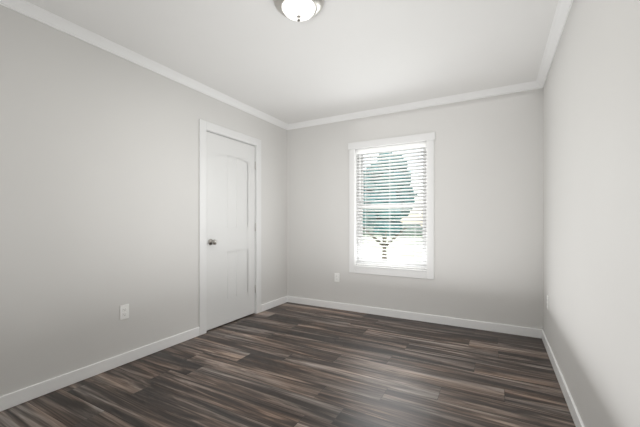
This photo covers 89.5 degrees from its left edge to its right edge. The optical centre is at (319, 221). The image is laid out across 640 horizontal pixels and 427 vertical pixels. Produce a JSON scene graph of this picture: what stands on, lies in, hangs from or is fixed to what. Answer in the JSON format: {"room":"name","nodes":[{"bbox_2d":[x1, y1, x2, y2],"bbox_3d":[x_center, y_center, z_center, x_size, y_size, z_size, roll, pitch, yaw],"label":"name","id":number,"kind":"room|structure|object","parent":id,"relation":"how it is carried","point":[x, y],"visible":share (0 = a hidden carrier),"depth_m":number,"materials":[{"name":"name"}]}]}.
{"room":"empty bedroom","nodes":[
{"label":"empty bedroom","id":0,"kind":"room"},
{"bbox_2d":[0,5,286,395],"bbox_3d":[-1.555,-0.117,2.784,0.120,2.526,4.530,0,0,29],"label":"wall","id":1,"kind":"structure","parent":0,"point":[99,187],"depth_m":2.43,"materials":[{"name":"paint"}]},
{"bbox_2d":[0,327,199,411],"bbox_3d":[-1.866,1.101,2.079,0.013,0.089,2.695,0,0,29],"label":"baseboard","id":2,"kind":"structure","parent":1,"relation":"attached to","point":[18,397],"depth_m":2.36,"materials":[{"name":"white wood"}]},
{"bbox_2d":[120,304,128,319],"bbox_3d":[-1.578,0.726,2.608,0.009,0.116,0.072,0,0,29],"label":"electrical outlet","id":3,"kind":"object","parent":1,"relation":"attached to","point":[124,311],"visible":1,"depth_m":2.61,"materials":[{"name":"white plastic"}]},
{"bbox_2d":[0,0,287,129],"bbox_3d":[-1.475,-1.349,2.740,0.062,0.062,4.290,0,0,29],"label":"crown molding","id":4,"kind":"structure","parent":1,"relation":"attached to","point":[52,20],"depth_m":2.56,"materials":[{"name":"white wood"}]},
{"bbox_2d":[199,119,260,334],"bbox_3d":[-1.038,0.052,3.716,0.136,2.188,0.970,0,0,29],"label":"door frame","id":5,"kind":"structure","parent":1,"relation":"attached to","point":[204,126],"depth_m":3.33,"materials":[{"name":"white wood"}]},
{"bbox_2d":[207,131,255,330],"bbox_3d":[-0.981,0.094,3.689,0.107,2.080,0.786,0,0,29],"label":"door","id":6,"kind":"structure","parent":1,"relation":"in","point":[231,230],"depth_m":3.66,"materials":[{"name":"white wood"}]},
{"bbox_2d":[261,296,287,311],"bbox_3d":[-0.617,1.101,4.360,0.013,0.089,0.563,0,0,29],"label":"baseboard","id":7,"kind":"structure","parent":1,"relation":"attached to","point":[266,306],"depth_m":4.35,"materials":[{"name":"white wood"}]},
{"bbox_2d":[0,302,575,426],"bbox_3d":[-0.169,1.196,2.025,3.280,0.100,4.530,0,0,29],"label":"floor","id":8,"kind":"structure","parent":0,"point":[287,364],"depth_m":2.32,"materials":[{"name":"wood"}]},
{"bbox_2d":[25,0,558,123],"bbox_3d":[-0.169,-1.430,2.025,3.280,0.100,4.530,0,0,29],"label":"ceiling","id":9,"kind":"structure","parent":0,"point":[335,57],"depth_m":2.52,"materials":[{"name":"paint"}]},
{"bbox_2d":[273,0,323,21],"bbox_3d":[-0.132,-1.313,2.010,0.317,0.133,0.317,0,0,29],"label":"ceiling light","id":10,"kind":"object","parent":9,"relation":"attached to","point":[299,10],"visible":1,"depth_m":1.98,"materials":[{"name":"white glass"}]},
{"bbox_2d":[287,88,542,328],"bbox_3d":[0.890,-0.117,3.959,3.040,2.526,0.120,0,0,29],"label":"wall","id":11,"kind":"structure","parent":0,"point":[488,209],"depth_m":3.56,"materials":[{"name":"paint"}]},
{"bbox_2d":[334,273,338,281],"bbox_3d":[0.223,0.731,4.251,0.072,0.116,0.009,0,0,29],"label":"electrical outlet","id":12,"kind":"object","parent":11,"relation":"attached to","point":[336,277],"visible":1,"depth_m":4.25,"materials":[{"name":"white plastic"}]},
{"bbox_2d":[355,265,426,271],"bbox_3d":[0.838,0.560,3.918,0.881,0.018,0.042,0,0,29],"label":"window sill","id":13,"kind":"structure","parent":11,"relation":"attached to","point":[391,268],"depth_m":3.88,"materials":[{"name":"white wood"}]},
{"bbox_2d":[348,132,434,278],"bbox_3d":[0.866,-0.182,3.969,1.068,1.667,0.156,0,0,29],"label":"window","id":14,"kind":"structure","parent":11,"relation":"in","point":[429,138],"depth_m":3.92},
{"bbox_2d":[356,142,426,268],"bbox_3d":[0.851,-0.191,3.941,0.872,1.472,0.068,0,0,29],"label":"window blinds","id":15,"kind":"object","parent":14,"relation":"attached to","point":[392,148],"visible":0.88,"depth_m":3.94,"materials":[{"name":"white plastic"}]},
{"bbox_2d":[288,81,535,129],"bbox_3d":[0.855,-1.349,3.875,2.880,0.062,0.062,0,0,29],"label":"crown molding","id":16,"kind":"structure","parent":11,"relation":"attached to","point":[526,86],"depth_m":3.71,"materials":[{"name":"white wood"}]},
{"bbox_2d":[288,296,539,337],"bbox_3d":[0.840,1.101,3.910,3.000,0.089,0.013,0,0,29],"label":"baseboard","id":17,"kind":"structure","parent":11,"relation":"attached to","point":[487,326],"depth_m":3.70,"materials":[{"name":"white wood"}]},
{"bbox_2d":[543,0,639,426],"bbox_3d":[1.217,-0.117,1.266,0.120,2.526,4.530,0,0,29],"label":"wall","id":18,"kind":"structure","parent":0,"point":[591,198],"depth_m":1.49,"materials":[{"name":"paint"}]},
{"bbox_2d":[532,0,572,88],"bbox_3d":[1.137,-1.349,1.310,0.062,0.062,4.290,0,0,29],"label":"crown molding","id":19,"kind":"structure","parent":18,"relation":"attached to","point":[563,8],"depth_m":2.39,"materials":[{"name":"white wood"}]},
{"bbox_2d":[540,329,584,426],"bbox_3d":[1.159,1.101,1.298,0.013,0.089,4.290,0,0,29],"label":"baseboard","id":20,"kind":"structure","parent":18,"relation":"attached to","point":[575,415],"depth_m":2.14,"materials":[{"name":"white wood"}]},
{"label":"outside","id":21,"kind":"structure","parent":0,"visible":0},
{"bbox_2d":[363,235,421,262],"bbox_3d":[27.520,1.866,55.765,120.000,0.200,115.740,0,0,29],"label":"ground","id":22,"kind":"structure","parent":21,"point":[404,255],"depth_m":21.14,"materials":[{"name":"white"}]},
{"bbox_2d":[363,152,417,260],"bbox_3d":[2.286,-0.414,12.034,2.454,4.359,2.333,0,0,29],"label":"tree","id":23,"kind":"object","parent":22,"relation":"on","point":[383,254],"depth_m":11.27,"materials":[{"name":"green plant"}]},
{"bbox_2d":[363,225,421,235],"bbox_3d":[4.750,1.147,45.204,41.382,2.546,4.770,0,0,29],"label":"hedge","id":24,"kind":"object","parent":22,"relation":"on","point":[402,232],"depth_m":40.94,"materials":[{"name":"green plant"}]}
]}

